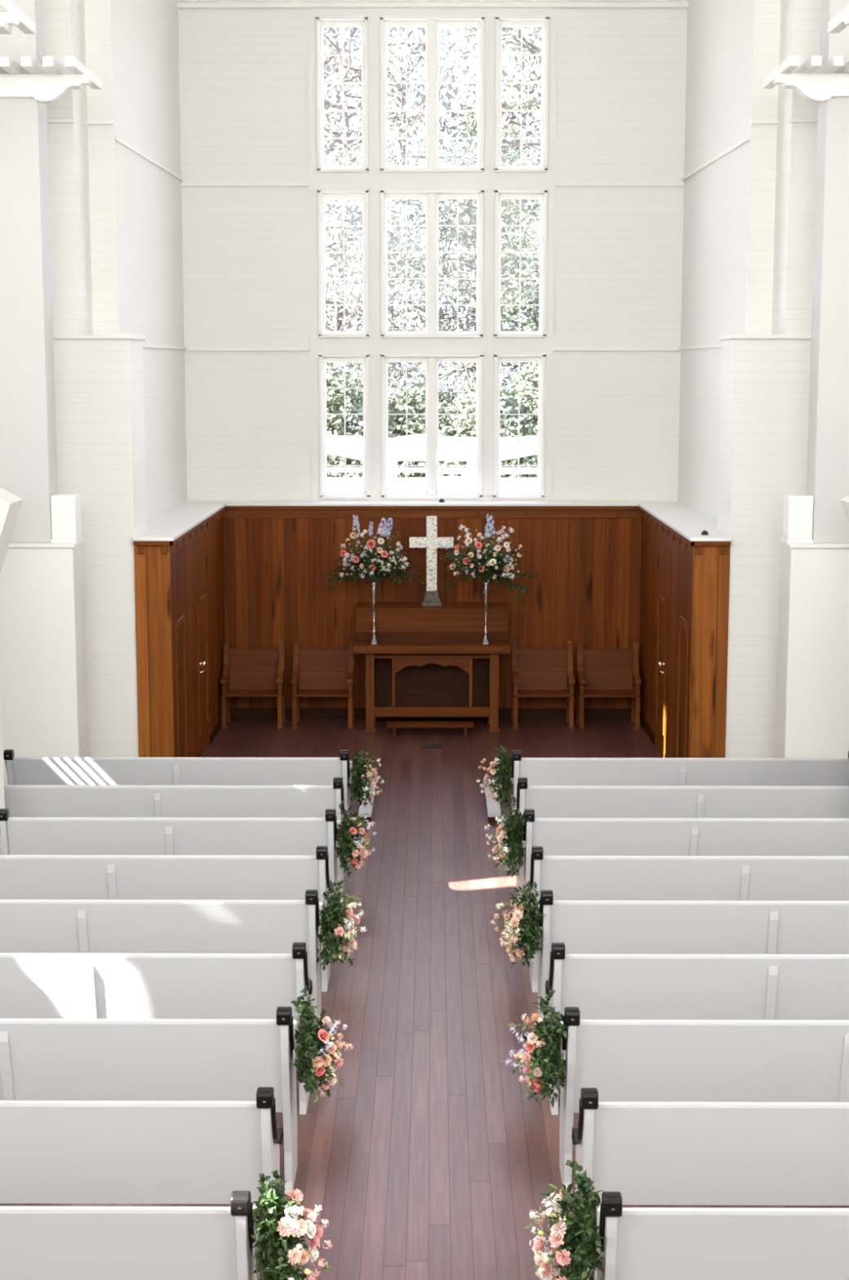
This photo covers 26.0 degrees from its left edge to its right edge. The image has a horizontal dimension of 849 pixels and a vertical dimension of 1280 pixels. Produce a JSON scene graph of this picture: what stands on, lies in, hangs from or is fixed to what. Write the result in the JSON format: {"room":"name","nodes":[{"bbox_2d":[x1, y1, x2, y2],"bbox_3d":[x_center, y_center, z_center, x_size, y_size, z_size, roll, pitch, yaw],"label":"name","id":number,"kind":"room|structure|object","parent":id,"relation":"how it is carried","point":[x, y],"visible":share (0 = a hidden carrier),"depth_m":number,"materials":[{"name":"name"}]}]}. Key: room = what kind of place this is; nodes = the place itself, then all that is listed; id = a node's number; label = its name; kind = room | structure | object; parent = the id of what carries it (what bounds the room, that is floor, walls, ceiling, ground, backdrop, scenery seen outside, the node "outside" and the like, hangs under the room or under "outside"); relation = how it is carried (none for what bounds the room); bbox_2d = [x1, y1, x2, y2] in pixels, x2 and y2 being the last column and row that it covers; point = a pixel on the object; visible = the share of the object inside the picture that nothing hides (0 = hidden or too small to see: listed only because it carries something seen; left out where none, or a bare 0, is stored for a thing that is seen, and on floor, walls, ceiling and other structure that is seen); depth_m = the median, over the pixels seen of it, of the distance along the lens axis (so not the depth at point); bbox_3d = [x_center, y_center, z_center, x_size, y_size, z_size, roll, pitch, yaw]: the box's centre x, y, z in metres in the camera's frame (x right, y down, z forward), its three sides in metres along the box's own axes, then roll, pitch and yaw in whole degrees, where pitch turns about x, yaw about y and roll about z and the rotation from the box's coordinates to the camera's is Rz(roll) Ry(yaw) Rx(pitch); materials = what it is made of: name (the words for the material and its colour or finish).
{"room":"church","nodes":[
{"label":"church","id":0,"kind":"room"},
{"bbox_2d":[43,0,174,757],"bbox_3d":[-3.735,-3.355,15.435,3.205,9.500,0.720,0,8,0],"label":"wall","id":1,"kind":"structure","parent":0,"point":[99,383],"depth_m":15.48,"materials":[{"name":"white paint"}]},
{"bbox_2d":[46,119,145,340],"bbox_3d":[-2.927,-3.446,15.422,1.020,1.835,0.750,0,8,0],"label":"trim","id":2,"kind":"structure","parent":1,"relation":"attached to","point":[131,336],"depth_m":15.18,"materials":[{"name":"white paint"}]},
{"bbox_2d":[111,0,187,519],"bbox_3d":[-2.831,-3.032,17.692,0.590,8.200,3.660,0,8,0],"label":"wall","id":3,"kind":"structure","parent":0,"point":[145,33],"depth_m":17.58,"materials":[{"name":"white paint"}]},
{"bbox_2d":[115,137,186,349],"bbox_3d":[-2.574,-3.668,17.515,0.025,1.754,3.502,0,8,2],"label":"trim","id":4,"kind":"structure","parent":3,"relation":"attached to","point":[118,140],"depth_m":17.45,"materials":[{"name":"white paint"}]},
{"bbox_2d":[170,518,224,757],"bbox_3d":[-2.144,-0.007,17.555,0.030,2.255,3.890,0,8,0],"label":"wall","id":5,"kind":"structure","parent":0,"point":[183,580],"depth_m":17.00,"materials":[{"name":"brown wood"}]},
{"bbox_2d":[133,506,226,555],"bbox_3d":[-2.261,-1.058,17.367,0.335,0.120,3.955,0,8,0],"label":"trim","id":6,"kind":"structure","parent":5,"relation":"attached to","point":[182,540],"depth_m":16.18,"materials":[{"name":"brown wood"}]},
{"bbox_2d":[132,501,228,541],"bbox_3d":[-2.368,-1.154,17.503,0.560,0.030,4.260,0,8,0],"label":"trim","id":7,"kind":"structure","parent":5,"relation":"attached to","point":[171,524],"depth_m":17.16,"materials":[{"name":"white paint"}]},
{"bbox_2d":[175,614,187,757],"bbox_3d":[-2.132,0.468,16.140,0.022,1.330,0.552,0,8,0],"label":"trim","id":8,"kind":"structure","parent":5,"relation":"attached to","point":[184,615],"depth_m":16.30,"materials":[{"name":"brown wood"}]},
{"bbox_2d":[194,540,209,757],"bbox_3d":[-2.107,0.093,17.629,0.098,2.015,0.914,0,8,0],"label":"door","id":9,"kind":"structure","parent":5,"relation":"in","point":[200,559],"depth_m":17.62,"materials":[{"name":"brown wood"}]},
{"bbox_2d":[195,715,222,757],"bbox_3d":[-2.121,1.059,17.713,0.015,0.100,3.890,0,8,0],"label":"baseboard","id":10,"kind":"structure","parent":5,"relation":"attached to","point":[213,734],"depth_m":18.59,"materials":[{"name":"brown wood"}]},
{"bbox_2d":[0,717,848,1279],"bbox_3d":[0.018,2.649,7.671,11.200,0.100,24.800,0,8,0],"label":"floor","id":11,"kind":"structure","parent":0,"point":[432,1159],"depth_m":10.33,"materials":[{"name":"brown wood"}]},
{"bbox_2d":[0,0,35,854],"bbox_3d":[-3.245,-2.844,12.157,1.421,9.450,1.730,0,8,0],"label":"truss","id":12,"kind":"object","parent":11,"relation":"on","point":[11,15],"visible":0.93,"depth_m":12.40,"materials":[{"name":"grey paint"}]},
{"bbox_2d":[0,0,102,785],"bbox_3d":[-3.234,-3.160,14.293,1.421,9.450,1.130,0,8,0],"label":"wall","id":13,"kind":"structure","parent":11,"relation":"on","point":[44,695],"depth_m":14.38,"materials":[{"name":"grey paint"}]},
{"bbox_2d":[0,1191,259,1279],"bbox_3d":[-1.853,2.301,6.526,2.532,0.923,0.494,0,8,0],"label":"pew","id":14,"kind":"object","parent":11,"relation":"on","point":[37,1242],"visible":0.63,"depth_m":6.31,"materials":[{"name":"grey paint"}]},
{"bbox_2d":[248,1169,333,1279],"bbox_3d":[-0.465,2.083,6.378,0.308,0.491,0.348,-1,8,-6],"label":"bouquet","id":15,"kind":"object","parent":14,"relation":"attached to","point":[270,1237],"visible":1,"depth_m":6.32,"materials":[{"name":"green plant"}]},
{"bbox_2d":[0,1087,283,1269],"bbox_3d":[-1.848,2.167,7.429,2.532,0.923,0.494,0,8,0],"label":"pew","id":16,"kind":"object","parent":11,"relation":"on","point":[127,1152],"visible":0.9,"depth_m":7.24,"materials":[{"name":"grey paint"}]},
{"bbox_2d":[0,1006,297,1195],"bbox_3d":[-1.843,2.034,8.331,2.532,0.923,0.494,0,8,0],"label":"pew","id":17,"kind":"object","parent":11,"relation":"on","point":[170,1060],"visible":0.75,"depth_m":8.13,"materials":[{"name":"grey paint"}]},
{"bbox_2d":[289,985,353,1102],"bbox_3d":[-0.456,1.805,8.144,0.280,0.495,0.354,-2,9,-11],"label":"bouquet","id":18,"kind":"object","parent":17,"relation":"attached to","point":[313,1050],"visible":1,"depth_m":8.12,"materials":[{"name":"green plant"}]},
{"bbox_2d":[0,942,312,1114],"bbox_3d":[-1.648,1.900,9.233,2.152,0.923,0.494,0,8,0],"label":"pew","id":19,"kind":"object","parent":11,"relation":"on","point":[33,985],"visible":0.84,"depth_m":9.03,"materials":[{"name":"grey paint"}]},
{"bbox_2d":[0,889,320,1036],"bbox_3d":[-1.834,1.766,10.137,2.532,0.923,0.494,0,8,0],"label":"pew","id":20,"kind":"object","parent":11,"relation":"on","point":[26,926],"visible":0.76,"depth_m":9.92,"materials":[{"name":"grey paint"}]},
{"bbox_2d":[316,879,366,971],"bbox_3d":[-0.463,1.549,10.006,0.300,0.479,0.322,-4,9,-25],"label":"bouquet","id":21,"kind":"object","parent":20,"relation":"attached to","point":[331,914],"visible":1,"depth_m":9.94,"materials":[{"name":"green plant"}]},
{"bbox_2d":[0,845,332,991],"bbox_3d":[-1.829,1.632,11.039,2.532,0.923,0.494,0,8,0],"label":"pew","id":22,"kind":"object","parent":11,"relation":"on","point":[22,877],"visible":0.69,"depth_m":10.82,"materials":[{"name":"grey paint"}]},
{"bbox_2d":[0,808,339,939],"bbox_3d":[-1.634,1.498,11.941,2.152,0.923,0.494,0,8,0],"label":"pew","id":23,"kind":"object","parent":11,"relation":"on","point":[111,836],"visible":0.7,"depth_m":11.72,"materials":[{"name":"grey paint"}]},
{"bbox_2d":[333,800,377,878],"bbox_3d":[-0.445,1.271,11.776,0.277,0.492,0.308,4,9,25],"label":"bouquet","id":24,"kind":"object","parent":23,"relation":"attached to","point":[349,825],"visible":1,"depth_m":11.74,"materials":[{"name":"green plant"}]},
{"bbox_2d":[4,777,346,897],"bbox_3d":[-1.819,1.365,12.845,2.532,0.923,0.494,0,8,0],"label":"pew","id":25,"kind":"object","parent":11,"relation":"on","point":[21,801],"visible":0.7,"depth_m":12.62,"materials":[{"name":"grey paint"}]},
{"bbox_2d":[3,749,351,866],"bbox_3d":[-1.814,1.231,13.747,2.532,0.923,0.494,0,8,0],"label":"pew","id":26,"kind":"object","parent":11,"relation":"on","point":[20,771],"visible":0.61,"depth_m":13.52,"materials":[{"name":"grey paint"}]},
{"bbox_2d":[347,749,383,806],"bbox_3d":[-0.453,1.016,13.596,0.307,0.448,0.319,-2,9,-16],"label":"bouquet","id":27,"kind":"object","parent":26,"relation":"attached to","point":[359,776],"visible":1,"depth_m":13.55,"materials":[{"name":"green plant"}]},
{"bbox_2d":[220,640,285,728],"bbox_3d":[-1.781,0.461,19.144,0.636,0.863,0.440,0,8,0],"label":"chair","id":28,"kind":"object","parent":11,"relation":"on","point":[246,673],"visible":1,"depth_m":19.26,"materials":[{"name":"brown wood"}]},
{"bbox_2d":[291,640,355,728],"bbox_3d":[-1.053,0.461,19.140,0.636,0.863,0.440,0,8,0],"label":"chair","id":29,"kind":"object","parent":11,"relation":"on","point":[317,673],"visible":0.97,"depth_m":19.25,"materials":[{"name":"brown wood"}]},
{"bbox_2d":[358,777,376,822],"bbox_3d":[-0.484,1.361,15.722,0.110,0.085,1.320,0,8,0],"label":"plinth","id":30,"kind":"object","parent":11,"relation":"on","point":[367,809],"visible":0.3,"depth_m":15.16,"materials":[{"name":"grey paint"}]},
{"bbox_2d":[386,721,473,736],"bbox_3d":[0.057,0.904,18.705,0.880,0.115,0.200,0,8,0],"label":"footrest","id":31,"kind":"object","parent":11,"relation":"on","point":[394,725],"visible":1,"depth_m":18.63,"materials":[{"name":"brown wood"}]},
{"bbox_2d":[420,744,441,748],"bbox_3d":[0.065,1.046,18.109,0.210,0.010,0.200,0,8,0],"label":"floor vent","id":32,"kind":"object","parent":11,"relation":"in","point":[422,746],"visible":1,"depth_m":18.08,"materials":[{"name":"black metal"}]},
{"bbox_2d":[353,639,511,732],"bbox_3d":[0.079,0.463,19.023,1.600,0.895,0.600,0,8,0],"label":"altar table","id":33,"kind":"object","parent":11,"relation":"on","point":[414,679],"visible":0.95,"depth_m":18.85,"materials":[{"name":"brown wood"}]},
{"bbox_2d":[355,601,509,642],"bbox_3d":[0.080,-0.189,19.181,1.580,0.347,0.558,0,8,0],"label":"shelf","id":34,"kind":"object","parent":33,"relation":"on","point":[375,621],"visible":0.98,"depth_m":18.91,"materials":[{"name":"brown wood"}]},
{"bbox_2d":[409,515,453,606],"bbox_3d":[0.073,-0.821,19.086,0.458,0.932,0.180,0,8,0],"label":"cross","id":35,"kind":"object","parent":34,"relation":"on","point":[431,542],"visible":0.98,"depth_m":19.04,"materials":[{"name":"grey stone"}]},
{"bbox_3d":[-0.517,-0.280,18.785,0.116,0.645,0.116,0,8,0],"label":"vase","id":36,"kind":"object","parent":33,"relation":"on","visible":0},
{"bbox_2d":[320,515,424,591],"bbox_3d":[-0.545,-0.885,18.637,0.970,0.784,0.561,-4,9,-24],"label":"flower arrangement","id":37,"kind":"object","parent":36,"relation":"in","point":[368,567],"visible":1,"depth_m":18.58,"materials":[{"name":"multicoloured plant"}]},
{"bbox_3d":[0.626,-0.280,18.779,0.116,0.645,0.116,0,8,0],"label":"vase","id":38,"kind":"object","parent":33,"relation":"on","visible":0},
{"bbox_2d":[439,513,538,604],"bbox_3d":[0.643,-0.829,18.673,1.002,0.918,0.559,-1,8,-6],"label":"flower arrangement","id":39,"kind":"object","parent":38,"relation":"in","point":[490,564],"visible":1,"depth_m":18.58,"materials":[{"name":"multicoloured plant"}]},
{"bbox_2d":[483,777,501,822],"bbox_3d":[0.576,1.362,15.717,0.110,0.085,1.320,0,8,0],"label":"plinth","id":40,"kind":"object","parent":11,"relation":"on","point":[493,809],"visible":0.58,"depth_m":15.27,"materials":[{"name":"grey paint"}]},
{"bbox_2d":[511,640,574,728],"bbox_3d":[1.228,0.463,19.129,0.636,0.863,0.440,0,8,0],"label":"chair","id":41,"kind":"object","parent":11,"relation":"on","point":[535,673],"visible":1,"depth_m":19.24,"materials":[{"name":"brown wood"}]},
{"bbox_2d":[575,640,640,728],"bbox_3d":[1.910,0.464,19.125,0.636,0.863,0.440,0,8,0],"label":"chair","id":42,"kind":"object","parent":11,"relation":"on","point":[601,673],"visible":1,"depth_m":19.24,"materials":[{"name":"brown wood"}]},
{"bbox_2d":[510,750,848,868],"bbox_3d":[1.905,1.234,13.728,2.532,0.923,0.494,0,8,0],"label":"pew","id":43,"kind":"object","parent":11,"relation":"on","point":[601,771],"visible":0.51,"depth_m":13.50,"materials":[{"name":"grey paint"}]},
{"bbox_2d":[476,745,515,810],"bbox_3d":[0.558,1.029,13.579,0.290,0.489,0.321,-6,10,-34],"label":"bouquet","id":44,"kind":"object","parent":43,"relation":"attached to","point":[502,783],"visible":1,"depth_m":13.54,"materials":[{"name":"green plant"}]},
{"bbox_2d":[514,777,848,897],"bbox_3d":[1.901,1.367,12.825,2.532,0.923,0.494,0,8,0],"label":"pew","id":45,"kind":"object","parent":11,"relation":"on","point":[547,801],"visible":0.61,"depth_m":12.60,"materials":[{"name":"grey paint"}]},
{"bbox_2d":[522,808,848,944],"bbox_3d":[1.706,1.501,11.924,2.152,0.923,0.494,0,8,0],"label":"pew","id":46,"kind":"object","parent":11,"relation":"on","point":[702,837],"visible":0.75,"depth_m":11.70,"materials":[{"name":"grey paint"}]},
{"bbox_2d":[484,806,529,880],"bbox_3d":[0.524,1.300,11.771,0.287,0.493,0.335,0,8,0],"label":"bouquet","id":47,"kind":"object","parent":46,"relation":"attached to","point":[513,842],"visible":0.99,"depth_m":11.73,"materials":[{"name":"green plant"}]},
{"bbox_2d":[527,846,848,991],"bbox_3d":[1.891,1.635,11.020,2.532,0.923,0.494,0,8,0],"label":"pew","id":48,"kind":"object","parent":11,"relation":"on","point":[570,877],"visible":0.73,"depth_m":10.80,"materials":[{"name":"grey paint"}]},
{"bbox_2d":[537,889,848,1046],"bbox_3d":[1.886,1.769,10.117,2.532,0.923,0.494,0,8,0],"label":"pew","id":49,"kind":"object","parent":11,"relation":"on","point":[584,926],"visible":0.64,"depth_m":9.91,"materials":[{"name":"grey paint"}]},
{"bbox_2d":[490,881,546,971],"bbox_3d":[0.534,1.576,9.994,0.352,0.503,0.344,5,10,28],"label":"bouquet","id":50,"kind":"object","parent":49,"relation":"attached to","point":[527,931],"visible":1,"depth_m":9.93,"materials":[{"name":"green plant"}]},
{"bbox_2d":[545,942,848,1115],"bbox_3d":[1.692,1.903,9.216,2.152,0.923,0.494,0,8,0],"label":"pew","id":51,"kind":"object","parent":11,"relation":"on","point":[811,987],"visible":0.82,"depth_m":9.01,"materials":[{"name":"grey paint"}]},
{"bbox_2d":[557,1007,848,1196],"bbox_3d":[1.877,2.037,8.312,2.532,0.923,0.494,0,8,0],"label":"pew","id":52,"kind":"object","parent":11,"relation":"on","point":[626,1060],"visible":0.78,"depth_m":8.12,"materials":[{"name":"grey paint"}]},
{"bbox_2d":[505,988,568,1108],"bbox_3d":[0.503,1.829,8.160,0.294,0.530,0.355,1,8,3],"label":"bouquet","id":53,"kind":"object","parent":52,"relation":"attached to","point":[550,1033],"visible":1,"depth_m":8.12,"materials":[{"name":"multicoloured plant"}]},
{"bbox_2d":[571,1087,848,1279],"bbox_3d":[1.872,2.170,7.409,2.532,0.923,0.494,0,8,0],"label":"pew","id":54,"kind":"object","parent":11,"relation":"on","point":[648,1153],"visible":0.94,"depth_m":7.23,"materials":[{"name":"grey paint"}]},
{"bbox_2d":[594,1191,848,1279],"bbox_3d":[1.867,2.304,6.507,2.532,0.923,0.494,0,8,0],"label":"pew","id":55,"kind":"object","parent":11,"relation":"on","point":[640,1243],"visible":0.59,"depth_m":6.29,"materials":[{"name":"grey paint"}]},
{"bbox_2d":[524,1160,606,1279],"bbox_3d":[0.499,2.083,6.377,0.281,0.541,0.359,-1,9,-10],"label":"bouquet","id":56,"kind":"object","parent":55,"relation":"attached to","point":[574,1240],"visible":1,"depth_m":6.33,"materials":[{"name":"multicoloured plant"}]},
{"bbox_2d":[762,0,848,758],"bbox_3d":[3.347,-3.155,14.259,1.421,9.450,1.130,0,8,0],"label":"wall pier","id":57,"kind":"object","parent":11,"relation":"on","point":[812,699],"visible":0.97,"depth_m":14.35,"materials":[{"name":"grey paint"}]},
{"bbox_2d":[827,4,848,525],"bbox_3d":[3.336,-2.838,12.122,1.421,9.450,1.730,0,8,0],"label":"truss","id":58,"kind":"object","parent":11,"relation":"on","point":[839,22],"visible":1,"depth_m":12.03,"materials":[{"name":"grey paint"}]},
{"bbox_2d":[222,506,641,708],"bbox_3d":[0.082,-0.293,19.483,4.460,2.255,0.030,0,8,0],"label":"wall","id":59,"kind":"structure","parent":0,"point":[587,587],"depth_m":19.42,"materials":[{"name":"brown wood"}]},
{"bbox_2d":[230,707,631,717],"bbox_3d":[0.082,0.776,19.618,4.400,0.100,0.015,0,8,0],"label":"baseboard","id":60,"kind":"structure","parent":59,"relation":"attached to","point":[235,712],"depth_m":19.61,"materials":[{"name":"brown wood"}]},
{"bbox_2d":[222,506,641,518],"bbox_3d":[0.082,-1.339,19.297,4.400,0.130,0.030,0,8,0],"label":"trim","id":61,"kind":"structure","parent":59,"relation":"attached to","point":[231,512],"depth_m":19.30,"materials":[{"name":"brown wood"}]},
{"bbox_2d":[226,501,638,506],"bbox_3d":[0.082,-1.439,19.421,4.320,0.030,0.315,0,8,0],"label":"trim","id":62,"kind":"structure","parent":59,"relation":"attached to","point":[229,503],"depth_m":19.28,"materials":[{"name":"white paint"}]},
{"bbox_2d":[177,0,687,501],"bbox_3d":[0.084,-3.287,19.408,6.000,8.200,0.160,0,8,0],"label":"wall","id":63,"kind":"structure","parent":0,"point":[621,73],"depth_m":19.20,"materials":[{"name":"white paint"}]},
{"bbox_2d":[315,15,368,172],"bbox_3d":[-0.845,-5.628,19.012,0.537,1.558,0.145,0,8,0],"label":"window","id":64,"kind":"structure","parent":63,"relation":"in","point":[322,21],"depth_m":18.97,"materials":[{"name":"white paint"}]},
{"bbox_2d":[316,188,369,337],"bbox_3d":[-0.845,-3.934,19.264,0.537,1.525,0.145,0,8,0],"label":"window","id":65,"kind":"structure","parent":63,"relation":"in","point":[322,194],"depth_m":19.23,"materials":[{"name":"white paint"}]},
{"bbox_2d":[318,353,370,498],"bbox_3d":[-0.845,-2.267,19.511,0.537,1.527,0.145,0,8,0],"label":"window","id":66,"kind":"structure","parent":63,"relation":"in","point":[323,358],"depth_m":19.46,"materials":[{"name":"white paint"}]},
{"bbox_2d":[380,353,483,498],"bbox_3d":[0.080,-2.267,19.506,1.077,1.527,0.145,0,8,0],"label":"window","id":67,"kind":"structure","parent":63,"relation":"in","point":[431,360],"depth_m":19.47,"materials":[{"name":"white paint"}]},
{"bbox_2d":[306,8,557,501],"bbox_3d":[0.078,-3.974,19.215,2.560,5.045,0.020,0,8,0],"label":"window frame","id":68,"kind":"structure","parent":63,"relation":"attached to","point":[374,180],"depth_m":19.16,"materials":[{"name":"white paint"}]},
{"bbox_2d":[379,15,484,172],"bbox_3d":[0.080,-5.628,19.008,1.077,1.558,0.145,0,8,0],"label":"window","id":69,"kind":"structure","parent":63,"relation":"in","point":[432,24],"depth_m":18.96,"materials":[{"name":"white paint"}]},
{"bbox_2d":[380,188,484,337],"bbox_3d":[0.080,-3.933,19.259,1.077,1.525,0.145,0,8,0],"label":"window","id":70,"kind":"structure","parent":63,"relation":"in","point":[432,197],"depth_m":19.22,"materials":[{"name":"white paint"}]},
{"bbox_2d":[177,1,688,351],"bbox_3d":[0.083,-4.781,19.080,5.240,3.527,0.050,0,8,0],"label":"trim","id":71,"kind":"structure","parent":63,"relation":"attached to","point":[180,5],"depth_m":18.81,"materials":[{"name":"white paint"}]},
{"bbox_2d":[493,353,546,498],"bbox_3d":[1.002,-2.266,19.501,0.550,1.527,0.145,0,8,0],"label":"window","id":72,"kind":"structure","parent":63,"relation":"in","point":[540,358],"depth_m":19.45,"materials":[{"name":"white paint"}]},
{"bbox_2d":[493,188,547,337],"bbox_3d":[1.002,-3.933,19.254,0.550,1.525,0.145,0,8,0],"label":"window","id":73,"kind":"structure","parent":63,"relation":"in","point":[500,193],"depth_m":19.21,"materials":[{"name":"white paint"}]},
{"bbox_2d":[494,15,549,172],"bbox_3d":[1.002,-5.627,19.003,0.550,1.558,0.145,0,8,0],"label":"window","id":74,"kind":"structure","parent":63,"relation":"in","point":[543,21],"depth_m":18.96,"materials":[{"name":"white paint"}]},
{"bbox_2d":[639,518,693,757],"bbox_3d":[2.286,-0.004,17.532,0.030,2.255,3.890,0,8,0],"label":"wall","id":75,"kind":"structure","parent":0,"point":[681,566],"depth_m":16.96,"materials":[{"name":"brown wood"}]},
{"bbox_2d":[640,711,667,757],"bbox_3d":[2.264,1.062,17.690,0.015,0.100,3.890,0,8,0],"label":"baseboard","id":76,"kind":"structure","parent":75,"relation":"attached to","point":[651,736],"depth_m":18.63,"materials":[{"name":"brown wood"}]},
{"bbox_2d":[653,541,670,757],"bbox_3d":[2.251,0.097,17.606,0.098,2.015,0.914,0,8,0],"label":"door","id":77,"kind":"structure","parent":75,"relation":"in","point":[664,560],"depth_m":17.59,"materials":[{"name":"brown wood"}]},
{"bbox_2d":[675,615,688,757],"bbox_3d":[2.260,0.471,16.117,0.022,1.330,0.552,0,8,0],"label":"trim","id":78,"kind":"structure","parent":75,"relation":"attached to","point":[679,616],"depth_m":16.28,"materials":[{"name":"brown wood"}]},
{"bbox_2d":[635,501,731,541],"bbox_3d":[2.512,-1.151,17.477,0.560,0.030,4.260,0,8,0],"label":"trim","id":79,"kind":"structure","parent":75,"relation":"attached to","point":[686,521],"depth_m":17.21,"materials":[{"name":"white paint"}]},
{"bbox_2d":[639,506,730,555],"bbox_3d":[2.404,-1.055,17.343,0.335,0.120,3.955,0,8,0],"label":"trim","id":80,"kind":"structure","parent":75,"relation":"attached to","point":[681,540],"depth_m":16.15,"materials":[{"name":"brown wood"}]},
{"bbox_2d":[677,0,753,519],"bbox_3d":[2.979,-3.028,17.662,0.590,8.200,3.660,0,8,0],"label":"wall","id":81,"kind":"structure","parent":0,"point":[719,37],"depth_m":17.56,"materials":[{"name":"white paint"}]},
{"bbox_2d":[678,136,750,349],"bbox_3d":[2.721,-3.664,17.488,0.025,1.754,3.502,0,8,-1],"label":"trim","id":82,"kind":"structure","parent":81,"relation":"attached to","point":[748,139],"depth_m":17.41,"materials":[{"name":"white paint"}]},
{"bbox_2d":[688,0,821,757],"bbox_3d":[3.860,-3.349,15.395,3.205,9.500,0.720,0,8,0],"label":"wall","id":83,"kind":"structure","parent":0,"point":[765,383],"depth_m":15.45,"materials":[{"name":"white paint"}]},
{"bbox_2d":[719,118,817,340],"bbox_3d":[3.053,-3.442,15.391,1.020,1.835,0.750,0,8,0],"label":"trim","id":84,"kind":"structure","parent":83,"relation":"attached to","point":[731,336],"depth_m":15.15,"materials":[{"name":"white paint"}]},
{"label":"outside","id":85,"kind":"structure","parent":0,"visible":0},
{"bbox_3d":[0.322,-5.672,64.818,120.000,0.200,90.100,0,8,0],"label":"ground","id":86,"kind":"structure","parent":85,"visible":0},
{"bbox_2d":[324,142,425,477],"bbox_3d":[-1.416,-4.147,29.127,4.119,7.261,3.030,-5,10,-30],"label":"tree","id":87,"kind":"object","parent":86,"relation":"on","point":[339,284],"visible":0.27,"depth_m":29.02,"materials":[{"name":"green plant"}]},
{"bbox_2d":[325,362,424,477],"bbox_3d":[-1.573,-2.476,29.024,3.526,3.982,3.973,1,9,10],"label":"shrub","id":88,"kind":"object","parent":86,"relation":"on","point":[353,405],"visible":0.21,"depth_m":28.69,"materials":[{"name":"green plant"}]},
{"bbox_2d":[323,26,459,417],"bbox_3d":[-2.442,-6.681,32.663,5.938,11.274,6.558,-5,10,-30],"label":"tree","id":89,"kind":"object","parent":86,"relation":"on","point":[332,148],"visible":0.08,"depth_m":31.95,"materials":[{"name":"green plant"}]},
{"bbox_2d":[323,26,472,477],"bbox_3d":[-2.488,-9.695,40.962,6.491,14.764,7.825,5,10,31],"label":"tree","id":90,"kind":"object","parent":86,"relation":"on","point":[335,77],"visible":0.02,"depth_m":41.07,"materials":[{"name":"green plant"}]},
{"bbox_2d":[323,26,506,477],"bbox_3d":[-1.433,-5.739,29.880,5.502,10.186,4.778,-3,9,-17],"label":"tree","id":91,"kind":"object","parent":86,"relation":"on","point":[350,160],"visible":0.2,"depth_m":29.48,"materials":[{"name":"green plant"}]},
{"bbox_2d":[333,380,511,477],"bbox_3d":[-0.008,-2.368,29.633,3.338,3.589,3.367,5,10,29],"label":"shrub","id":92,"kind":"object","parent":86,"relation":"on","point":[417,397],"visible":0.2,"depth_m":29.05,"materials":[{"name":"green plant"}]},
{"bbox_2d":[323,26,531,435],"bbox_3d":[-0.866,-8.134,35.341,6.341,13.334,7.588,4,9,23],"label":"tree","id":93,"kind":"object","parent":86,"relation":"on","point":[414,48],"visible":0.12,"depth_m":35.31,"materials":[{"name":"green plant"}]},
{"bbox_2d":[326,123,531,473],"bbox_3d":[0.298,-4.897,31.966,4.187,7.914,4.243,4,9,23],"label":"tree","id":94,"kind":"object","parent":86,"relation":"on","point":[393,384],"visible":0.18,"depth_m":31.96,"materials":[{"name":"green plant"}]},
{"bbox_2d":[326,434,537,491],"bbox_3d":[0.117,-1.493,26.062,18.000,2.900,0.250,0,8,0],"label":"wall","id":95,"kind":"structure","parent":86,"relation":"on","point":[508,450],"depth_m":25.81,"materials":[{"name":"white paint"}]},
{"bbox_2d":[325,34,541,477],"bbox_3d":[0.966,-5.456,30.850,4.537,9.342,5.284,7,11,40],"label":"tree","id":96,"kind":"object","parent":86,"relation":"on","point":[473,121],"visible":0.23,"depth_m":30.74,"materials":[{"name":"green plant"}]},
{"bbox_2d":[351,26,541,463],"bbox_3d":[1.746,-9.723,43.025,7.958,14.239,9.796,0,8,0],"label":"tree","id":97,"kind":"object","parent":86,"relation":"on","point":[446,102],"visible":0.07,"depth_m":43.33,"materials":[{"name":"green plant"}]},
{"bbox_2d":[387,26,542,467],"bbox_3d":[2.474,-6.277,31.068,6.613,10.916,6.469,-3,9,-17],"label":"tree","id":98,"kind":"object","parent":86,"relation":"on","point":[526,49],"visible":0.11,"depth_m":30.15,"materials":[{"name":"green plant"}]},
{"bbox_2d":[408,26,541,397],"bbox_3d":[3.510,-8.420,35.240,7.180,13.938,7.509,-5,10,-29],"label":"tree","id":99,"kind":"object","parent":86,"relation":"on","point":[451,29],"visible":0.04,"depth_m":35.53,"materials":[{"name":"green plant"}]},
{"bbox_2d":[438,378,537,477],"bbox_3d":[1.016,-2.279,28.802,2.940,3.658,3.755,-4,9,-24],"label":"shrub","id":100,"kind":"object","parent":86,"relation":"on","point":[469,406],"visible":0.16,"depth_m":28.46,"materials":[{"name":"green plant"}]},
{"bbox_2d":[440,199,540,475],"bbox_3d":[1.928,-4.400,30.207,3.581,7.446,3.688,3,9,18],"label":"tree","id":101,"kind":"object","parent":86,"relation":"on","point":[532,242],"visible":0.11,"depth_m":30.00,"materials":[{"name":"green plant"}]},
{"bbox_2d":[499,362,538,477],"bbox_3d":[1.897,-2.505,29.147,3.042,4.003,3.677,3,9,18],"label":"shrub","id":102,"kind":"object","parent":86,"relation":"on","point":[529,371],"visible":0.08,"depth_m":28.78,"materials":[{"name":"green plant"}]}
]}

